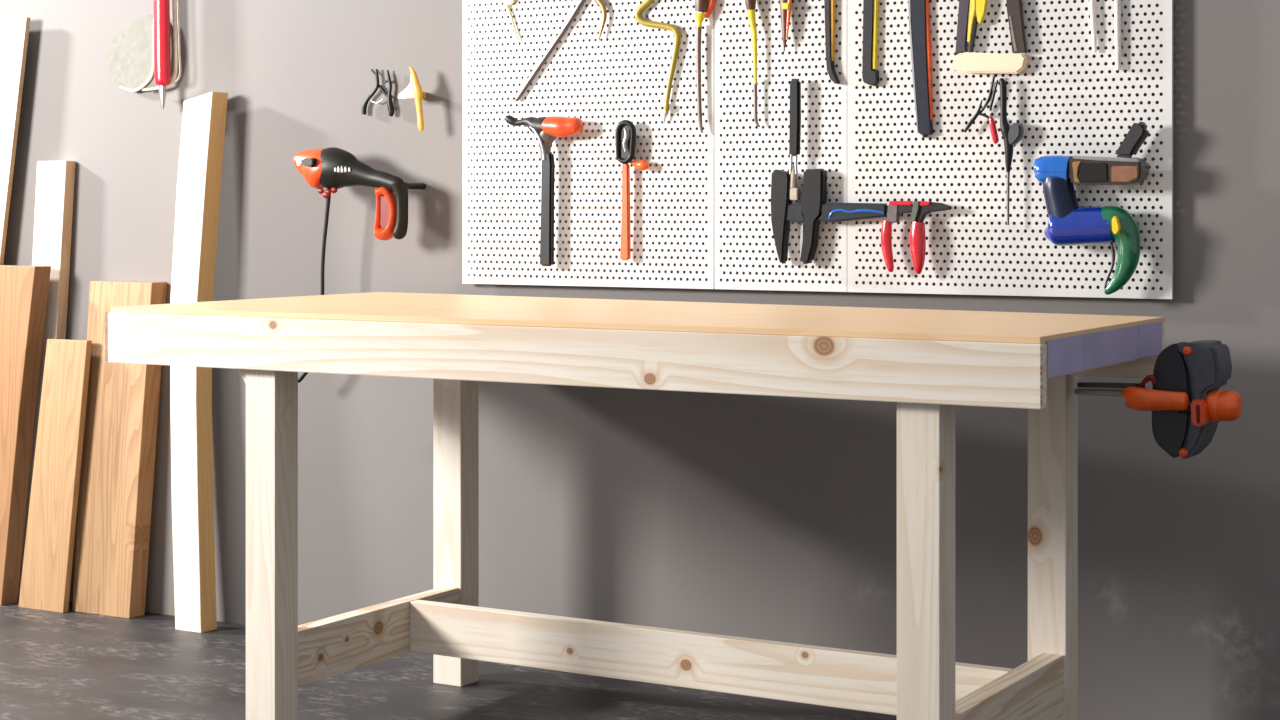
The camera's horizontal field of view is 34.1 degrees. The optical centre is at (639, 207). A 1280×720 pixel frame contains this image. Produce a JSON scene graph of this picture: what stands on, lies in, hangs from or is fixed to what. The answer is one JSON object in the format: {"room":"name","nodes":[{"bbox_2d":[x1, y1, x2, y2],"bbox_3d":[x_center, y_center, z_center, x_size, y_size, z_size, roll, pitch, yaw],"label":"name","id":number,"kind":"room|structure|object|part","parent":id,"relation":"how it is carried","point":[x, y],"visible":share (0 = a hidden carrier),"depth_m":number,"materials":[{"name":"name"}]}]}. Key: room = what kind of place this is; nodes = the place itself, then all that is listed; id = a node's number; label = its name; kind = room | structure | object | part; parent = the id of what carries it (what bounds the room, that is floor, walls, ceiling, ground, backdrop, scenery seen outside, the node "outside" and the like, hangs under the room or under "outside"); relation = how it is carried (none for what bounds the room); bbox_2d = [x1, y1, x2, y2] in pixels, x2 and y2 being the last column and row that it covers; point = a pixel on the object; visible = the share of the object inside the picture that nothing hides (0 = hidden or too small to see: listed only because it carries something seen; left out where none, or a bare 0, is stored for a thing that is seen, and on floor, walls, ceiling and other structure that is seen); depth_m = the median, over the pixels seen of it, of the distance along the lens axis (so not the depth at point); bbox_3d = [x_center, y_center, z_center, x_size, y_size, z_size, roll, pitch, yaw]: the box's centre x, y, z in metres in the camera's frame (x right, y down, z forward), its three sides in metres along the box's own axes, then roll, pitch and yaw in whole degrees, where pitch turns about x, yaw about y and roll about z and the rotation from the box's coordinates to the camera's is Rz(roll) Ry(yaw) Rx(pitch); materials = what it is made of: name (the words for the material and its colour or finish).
{"room":"workshop","nodes":[
{"label":"workshop","id":0,"kind":"room"},
{"bbox_2d":[0,600,896,719],"bbox_3d":[-2.303,1.145,2.272,13.176,0.130,7.020,0,0,30],"label":"floor","id":1,"kind":"structure","parent":0,"point":[70,665],"depth_m":4.68,"materials":[{"name":"concrete"}]},
{"bbox_2d":[0,17,30,264],"bbox_3d":[-1.962,0.278,5.889,0.637,1.604,0.030,0,0,30],"label":"plank","id":2,"kind":"object","parent":1,"relation":"on","point":[14,32],"visible":1,"depth_m":5.76,"materials":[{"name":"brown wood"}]},
{"bbox_2d":[0,265,50,605],"bbox_3d":[-1.762,0.619,5.713,0.337,0.922,0.071,0,0,30],"label":"plank","id":3,"kind":"object","parent":1,"relation":"on","point":[23,289],"visible":1,"depth_m":5.65,"materials":[{"name":"brown wood"}]},
{"bbox_2d":[18,161,75,599],"bbox_3d":[-1.634,0.476,5.721,0.182,1.208,0.052,0,0,30],"label":"plank","id":4,"kind":"object","parent":1,"relation":"on","point":[55,180],"visible":0.52,"depth_m":5.69,"materials":[{"name":"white wood"}]},
{"bbox_2d":[18,339,91,612],"bbox_3d":[-1.571,0.716,5.594,0.239,0.727,0.035,0,0,30],"label":"plank","id":5,"kind":"object","parent":1,"relation":"on","point":[51,524],"visible":1,"depth_m":5.58,"materials":[{"name":"brown wood"}]},
{"bbox_2d":[72,281,166,618],"bbox_3d":[-1.388,0.638,5.556,0.257,0.883,0.089,0,0,30],"label":"plank","id":6,"kind":"object","parent":1,"relation":"on","point":[115,495],"visible":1,"depth_m":5.52,"materials":[{"name":"brown wood"}]},
{"bbox_2d":[170,92,227,632],"bbox_3d":[-1.145,0.391,5.373,0.133,1.378,0.110,0,0,30],"label":"plank","id":7,"kind":"object","parent":1,"relation":"on","point":[204,116],"visible":0.93,"depth_m":5.35,"materials":[{"name":"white wood"}]},
{"bbox_2d":[105,292,1164,719],"bbox_3d":[-0.011,0.643,4.223,2.031,0.874,0.911,0,0,30],"label":"workbench","id":8,"kind":"object","parent":1,"relation":"on","point":[929,362],"visible":0.97,"depth_m":4.01,"materials":[{"name":"brown wood"}]},
{"bbox_3d":[-0.741,0.649,4.194,0.077,0.863,0.071,0,0,30],"label":"leg","id":9,"kind":"part","parent":8,"relation":"part of","materials":[{"name":"brown wood"}]},
{"bbox_3d":[-0.419,0.649,4.750,0.077,0.863,0.071,0,0,30],"label":"leg","id":10,"kind":"part","parent":8,"relation":"part of","materials":[{"name":"brown wood"}]},
{"bbox_3d":[-0.227,0.269,3.838,2.017,0.104,0.028,0,0,30],"label":"rail","id":11,"kind":"part","parent":8,"relation":"part of","materials":[{"name":"brown wood"}]},
{"bbox_3d":[0.479,0.649,3.487,0.077,0.863,0.071,0,0,30],"label":"leg","id":12,"kind":"part","parent":8,"relation":"part of","materials":[{"name":"brown wood"}]},
{"bbox_3d":[0.801,0.649,4.042,0.077,0.863,0.071,0,0,30],"label":"leg","id":13,"kind":"part","parent":8,"relation":"part of","materials":[{"name":"brown wood"}]},
{"bbox_3d":[0.122,0.270,4.421,1.993,0.102,0.029,0,0,30],"label":"rail","id":14,"kind":"part","parent":8,"relation":"part of","materials":[{"name":"brown wood"}]},
{"bbox_2d":[1074,340,1241,458],"bbox_3d":[0.910,0.343,3.809,0.176,0.210,0.413,0,0,-37],"label":"clamp","id":15,"kind":"object","parent":8,"relation":"attached to","point":[1185,400],"visible":1,"depth_m":3.71,"materials":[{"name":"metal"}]},
{"bbox_3d":[0.864,0.343,3.877,0.013,0.033,0.275,0,0,-10],"label":"screw rod","id":16,"kind":"part","parent":15,"relation":"part of","materials":[{"name":"metal"}]},
{"bbox_3d":[0.905,0.309,3.720,0.032,0.025,0.011,0,0,30],"label":"release lever","id":17,"kind":"part","parent":15,"relation":"part of","materials":[{"name":"red plastic"}]},
{"bbox_3d":[0.988,0.361,3.674,0.025,0.046,0.043,0,0,30],"label":"orange wheel knob","id":18,"kind":"part","parent":15,"relation":"part of","materials":[{"name":"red plastic"}]},
{"bbox_3d":[1.032,0.351,3.684,0.060,0.058,0.057,0,0,30],"label":"orange knob","id":19,"kind":"part","parent":15,"relation":"part of","materials":[{"name":"plastic"}]},
{"bbox_2d":[0,0,1279,719],"bbox_3d":[-0.584,-0.313,5.238,13.176,2.830,0.162,0,0,30],"label":"wall","id":20,"kind":"structure","parent":0,"point":[763,517],"depth_m":4.79,"materials":[{"name":"grey paint"}]},
{"bbox_2d":[107,14,173,91],"bbox_3d":[-1.337,-0.413,5.568,0.234,0.206,0.021,0,0,30],"label":"round disc","id":21,"kind":"object","parent":20,"relation":"attached to","point":[130,57],"visible":0.78,"depth_m":5.57,"materials":[{"name":"grey fabric"}]},
{"bbox_3d":[-1.341,-0.413,5.563,0.131,0.205,0.008,0,0,30],"label":"rim cord","id":22,"kind":"part","parent":21,"relation":"part of","materials":[{"name":"beige plastic"}]},
{"bbox_2d":[142,0,180,90],"bbox_3d":[-1.265,-0.509,5.515,0.122,0.396,0.022,0,0,30],"label":"loop","id":23,"kind":"object","parent":20,"relation":"hanging from","point":[177,47],"visible":1,"depth_m":5.48,"materials":[{"name":"beige plastic"}]},
{"bbox_2d":[154,0,170,108],"bbox_3d":[-1.256,-0.465,5.477,0.049,0.410,0.038,0,0,30],"label":"screwdriver","id":24,"kind":"object","parent":20,"relation":"hanging from","point":[162,71],"visible":1,"depth_m":5.46,"materials":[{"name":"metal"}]},
{"bbox_3d":[-1.255,-0.292,5.476,0.023,0.064,0.014,0,0,30],"label":"blade","id":25,"kind":"part","parent":24,"relation":"part of","materials":[{"name":"metal"}]},
{"bbox_2d":[362,69,393,116],"bbox_3d":[-0.649,-0.286,5.169,0.099,0.120,0.016,0,0,30],"label":"clamp","id":26,"kind":"object","parent":20,"relation":"attached to","point":[390,106],"visible":1,"depth_m":5.16,"materials":[{"name":"black metal"}]},
{"bbox_3d":[-0.670,-0.289,5.179,0.053,0.112,0.011,0,0,30],"label":"arm","id":27,"kind":"part","parent":26,"relation":"part of","materials":[{"name":"black plastic"}]},
{"bbox_3d":[-0.630,-0.284,5.160,0.057,0.116,0.015,0,0,42],"label":"arm","id":28,"kind":"part","parent":26,"relation":"part of","materials":[{"name":"black plastic"}]},
{"bbox_2d":[398,66,425,130],"bbox_3d":[-0.545,-0.265,5.082,0.079,0.158,0.068,0,0,30],"label":"scraper","id":29,"kind":"object","parent":20,"relation":"attached to","point":[414,90],"visible":1,"depth_m":5.04,"materials":[{"name":"yellow plastic"}]},
{"bbox_3d":[-0.565,-0.300,5.070,0.056,0.068,0.006,0,0,30],"label":"blade","id":30,"kind":"part","parent":29,"relation":"part of","materials":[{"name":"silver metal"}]},
{"bbox_3d":[-0.542,-0.265,5.052,0.043,0.158,0.018,0,0,30],"label":"handle","id":31,"kind":"part","parent":29,"relation":"part of","materials":[{"name":"yellow plastic"}]},
{"bbox_2d":[407,183,425,188],"bbox_3d":[-0.552,-0.053,5.079,0.015,0.016,0.081,0,0,30],"label":"wall hook","id":32,"kind":"object","parent":20,"relation":"attached to","point":[409,185],"visible":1,"depth_m":5.08,"materials":[{"name":"metal"}]},
{"bbox_2d":[293,147,407,382],"bbox_3d":[-0.717,0.143,5.106,0.345,0.585,0.100,0,0,30],"label":"drill","id":33,"kind":"object","parent":32,"relation":"hanging from","point":[331,168],"visible":0.94,"depth_m":5.08,"materials":[{"name":"black plastic"}]},
{"bbox_2d":[462,0,714,288],"bbox_3d":[-0.124,-0.244,4.862,0.685,0.852,0.028,0,0,30],"label":"pegboard panel","id":34,"kind":"object","parent":20,"relation":"attached to","point":[484,261],"visible":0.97,"depth_m":4.84,"materials":[{"name":"white paint"}]},
{"bbox_2d":[501,0,519,41],"bbox_3d":[-0.312,-0.489,4.948,0.064,0.193,0.010,0,0,30],"label":"thin awl","id":35,"kind":"object","parent":34,"relation":"hanging from","point":[507,3],"visible":1,"depth_m":4.94,"materials":[{"name":"yellow plastic"}]},
{"bbox_3d":[-0.317,-0.533,4.951,0.054,0.104,0.010,0,0,30],"label":"handle","id":36,"kind":"part","parent":35,"relation":"part of","materials":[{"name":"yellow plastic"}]},
{"bbox_2d":[505,115,582,265],"bbox_3d":[-0.226,-0.042,4.865,0.215,0.356,0.051,0,0,30],"label":"hammer","id":37,"kind":"object","parent":34,"relation":"attached to","point":[546,130],"visible":1,"depth_m":4.85,"materials":[{"name":"black plastic"}]},
{"bbox_3d":[-0.216,0.003,4.863,0.035,0.267,0.019,0,0,30],"label":"handle","id":38,"kind":"part","parent":37,"relation":"part of","materials":[{"name":"black plastic"}]},
{"bbox_2d":[515,0,606,101],"bbox_3d":[-0.187,-0.402,4.867,0.255,0.300,0.022,0,0,30],"label":"divider compass","id":39,"kind":"object","parent":34,"relation":"hanging from","point":[579,5],"visible":1,"depth_m":4.86,"materials":[{"name":"grey metal"}]},
{"bbox_3d":[-0.099,-0.455,4.816,0.052,0.140,0.012,0,0,30],"label":"curved leg","id":40,"kind":"part","parent":39,"relation":"part of","materials":[{"name":"brown metal"}]},
{"bbox_2d":[615,120,649,259],"bbox_3d":[-0.018,-0.041,4.753,0.084,0.322,0.028,0,0,26],"label":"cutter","id":41,"kind":"object","parent":34,"relation":"hanging from","point":[625,133],"visible":1,"depth_m":4.76,"materials":[{"name":"orange plastic"}]},
{"bbox_3d":[-0.033,0.009,4.768,0.024,0.223,0.013,0,0,30],"label":"handle","id":42,"kind":"part","parent":41,"relation":"part of","materials":[{"name":"orange plastic"}]},
{"bbox_3d":[-0.029,-0.149,4.766,0.036,0.085,0.013,0,0,30],"label":"head plate","id":43,"kind":"part","parent":41,"relation":"part of","materials":[{"name":"metal"}]},
{"bbox_2d":[634,0,680,123],"bbox_3d":[0.040,-0.371,4.737,0.120,0.362,0.019,0,0,30],"label":"rod","id":44,"kind":"object","parent":34,"relation":"hanging from","point":[645,4],"visible":1,"depth_m":4.72,"materials":[{"name":"yellow paint"}]},
{"bbox_2d":[715,0,846,291],"bbox_3d":[0.315,-0.244,4.607,0.324,0.852,0.028,0,0,30],"label":"pegboard panel","id":45,"kind":"object","parent":20,"relation":"attached to","point":[735,265],"visible":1,"depth_m":4.61,"materials":[{"name":"white paint"}]},
{"bbox_2d":[695,0,715,132],"bbox_3d":[0.143,-0.382,4.667,0.043,0.427,0.036,0,0,30],"label":"screwdriver","id":46,"kind":"object","parent":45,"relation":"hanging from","point":[705,6],"visible":1,"depth_m":4.67,"materials":[{"name":"brown plastic"}]},
{"bbox_3d":[0.141,-0.516,4.667,0.036,0.158,0.033,0,0,30],"label":"handle","id":47,"kind":"part","parent":46,"relation":"part of","materials":[{"name":"brown wood"}]},
{"bbox_2d":[745,0,759,126],"bbox_3d":[0.245,-0.381,4.605,0.029,0.407,0.036,0,0,-42],"label":"screwdriver","id":48,"kind":"object","parent":45,"relation":"attached to","point":[750,4],"visible":1,"depth_m":4.60,"materials":[{"name":"yellow plastic"}]},
{"bbox_3d":[0.243,-0.511,4.608,0.030,0.147,0.028,0,0,30],"label":"handle","id":49,"kind":"part","parent":48,"relation":"part of","materials":[{"name":"brown wood"}]},
{"bbox_2d":[779,0,791,51],"bbox_3d":[0.319,-0.452,4.562,0.025,0.220,0.037,0,0,-13],"label":"screwdriver","id":50,"kind":"object","parent":45,"relation":"hanging from","point":[785,5],"visible":1,"depth_m":4.56,"materials":[{"name":"brown wood"}]},
{"bbox_2d":[771,79,887,263],"bbox_3d":[0.410,-0.080,4.510,0.274,0.404,0.028,0,0,30],"label":"clamp","id":51,"kind":"object","parent":45,"relation":"hanging from","point":[813,209],"visible":1,"depth_m":4.53,"materials":[{"name":"black plastic"}]},
{"bbox_2d":[824,0,839,83],"bbox_3d":[0.417,-0.414,4.522,0.033,0.291,0.017,0,0,30],"label":"file","id":52,"kind":"object","parent":45,"relation":"hanging from","point":[829,5],"visible":1,"depth_m":4.52,"materials":[{"name":"metal"}]},
{"bbox_2d":[847,0,1172,298],"bbox_3d":[0.762,-0.244,4.348,0.708,0.852,0.028,0,0,30],"label":"pegboard panel","id":53,"kind":"object","parent":20,"relation":"attached to","point":[1146,272],"visible":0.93,"depth_m":4.33,"materials":[{"name":"white paint"}]},
{"bbox_2d":[862,0,878,85],"bbox_3d":[0.496,-0.408,4.476,0.035,0.292,0.017,0,0,30],"label":"file","id":54,"kind":"object","parent":53,"relation":"attached to","point":[870,76],"visible":1,"depth_m":4.47,"materials":[{"name":"metal"}]},
{"bbox_2d":[881,201,951,273],"bbox_3d":[0.582,0.062,4.399,0.157,0.154,0.032,0,0,30],"label":"pliers","id":55,"kind":"object","parent":53,"relation":"hanging from","point":[919,210],"visible":1,"depth_m":4.39,"materials":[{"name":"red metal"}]},
{"bbox_3d":[0.526,0.082,4.431,0.029,0.110,0.022,0,0,30],"label":"handle","id":56,"kind":"part","parent":55,"relation":"part of","materials":[{"name":"red plastic"}]},
{"bbox_3d":[0.539,0.013,4.428,0.026,0.042,0.015,0,0,30],"label":"arm","id":57,"kind":"part","parent":55,"relation":"part of","materials":[{"name":"grey metal"}]},
{"bbox_3d":[0.581,0.013,4.393,0.018,0.056,0.006,0,0,30],"label":"pivot arm","id":58,"kind":"part","parent":55,"relation":"part of","materials":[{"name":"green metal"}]},
{"bbox_3d":[0.586,0.084,4.397,0.035,0.111,0.032,0,0,30],"label":"handle","id":59,"kind":"part","parent":55,"relation":"part of","materials":[{"name":"red plastic"}]},
{"bbox_2d":[908,0,932,137],"bbox_3d":[0.594,-0.349,4.419,0.054,0.399,0.017,0,0,30],"label":"file","id":60,"kind":"object","parent":53,"relation":"attached to","point":[918,10],"visible":1,"depth_m":4.41,"materials":[{"name":"black metal"}]},
{"bbox_2d":[963,76,998,143],"bbox_3d":[0.711,-0.204,4.340,0.077,0.142,0.017,0,0,30],"label":"small snips","id":61,"kind":"object","parent":53,"relation":"hanging from","point":[992,92],"visible":1,"depth_m":4.33,"materials":[{"name":"black metal"}]},
{"bbox_3d":[0.703,-0.191,4.343,0.061,0.068,0.008,0,0,30],"label":"black handle","id":62,"kind":"part","parent":61,"relation":"part of","materials":[{"name":"plastic"}]},
{"bbox_3d":[0.734,-0.161,4.324,0.021,0.057,0.014,0,0,30],"label":"red handle","id":63,"kind":"part","parent":61,"relation":"part of","materials":[{"name":"red plastic"}]},
{"bbox_2d":[951,52,1027,73],"bbox_3d":[0.728,-0.301,4.338,0.163,0.048,0.023,0,0,30],"label":"wooden block","id":64,"kind":"object","parent":53,"relation":"attached to","point":[972,62],"visible":1,"depth_m":4.33,"materials":[{"name":"beige wood"}]},
{"bbox_2d":[955,0,969,54],"bbox_3d":[0.678,-0.430,4.361,0.035,0.218,0.013,0,0,30],"label":"handle","id":65,"kind":"object","parent":64,"relation":"on","point":[963,12],"visible":1,"depth_m":4.36,"materials":[{"name":"plastic"}]},
{"bbox_2d":[967,0,987,52],"bbox_3d":[0.704,-0.431,4.346,0.042,0.214,0.011,0,0,30],"label":"pliers","id":66,"kind":"object","parent":64,"relation":"on","point":[978,7],"visible":1,"depth_m":4.35,"materials":[{"name":"plastic"}]},
{"bbox_3d":[0.693,-0.442,4.352,0.019,0.192,0.011,0,0,30],"label":"handle","id":67,"kind":"part","parent":66,"relation":"part of","materials":[{"name":"plastic"}]},
{"bbox_3d":[0.712,-0.461,4.341,0.023,0.154,0.011,0,0,30],"label":"handle","id":68,"kind":"part","parent":66,"relation":"part of","materials":[{"name":"yellow paint"}]},
{"bbox_2d":[1006,0,1027,52],"bbox_3d":[0.775,-0.427,4.304,0.049,0.214,0.014,0,0,30],"label":"handle","id":69,"kind":"object","parent":64,"relation":"on","point":[1014,7],"visible":1,"depth_m":4.30,"materials":[{"name":"plastic"}]},
{"bbox_2d":[999,78,1023,224],"bbox_3d":[0.765,-0.117,4.302,0.050,0.304,0.023,0,0,30],"label":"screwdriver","id":70,"kind":"object","parent":53,"relation":"hanging from","point":[1012,134],"visible":1,"depth_m":4.30,"materials":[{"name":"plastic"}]},
{"bbox_3d":[0.756,-0.172,4.305,0.031,0.195,0.020,0,0,30],"label":"handle","id":71,"kind":"part","parent":70,"relation":"part of","materials":[{"name":"black plastic"}]},
{"bbox_3d":[0.760,-0.024,4.303,0.007,0.118,0.005,0,0,30],"label":"blade","id":72,"kind":"part","parent":70,"relation":"part of","materials":[{"name":"grey metal"}]},
{"bbox_2d":[1033,122,1148,294],"bbox_3d":[0.903,0.001,4.190,0.232,0.346,0.076,0,0,30],"label":"drill","id":73,"kind":"object","parent":53,"relation":"hanging from","point":[1069,224],"visible":1,"depth_m":4.16,"materials":[{"name":"blue plastic"}]},
{"bbox_3d":[0.929,-0.098,4.155,0.136,0.014,0.011,0,0,30],"label":"rail","id":74,"kind":"part","parent":73,"relation":"part of","materials":[{"name":"metal"}]},
{"bbox_3d":[0.981,-0.136,4.159,0.064,0.071,0.030,0,0,30],"label":"handle","id":75,"kind":"part","parent":73,"relation":"part of","materials":[{"name":"black plastic"}]},
{"bbox_2d":[1090,0,1096,51],"bbox_3d":[0.919,-0.410,4.230,0.016,0.187,0.013,0,0,30],"label":"rod","id":76,"kind":"object","parent":53,"relation":"hanging from","point":[1092,2],"visible":1,"depth_m":4.22,"materials":[{"name":"paint"}]},
{"bbox_2d":[1114,0,1120,69],"bbox_3d":[0.963,-0.390,4.205,0.015,0.222,0.014,0,0,30],"label":"rod","id":77,"kind":"object","parent":53,"relation":"hanging from","point":[1117,3],"visible":1,"depth_m":4.20,"materials":[{"name":"paint"}]}
]}

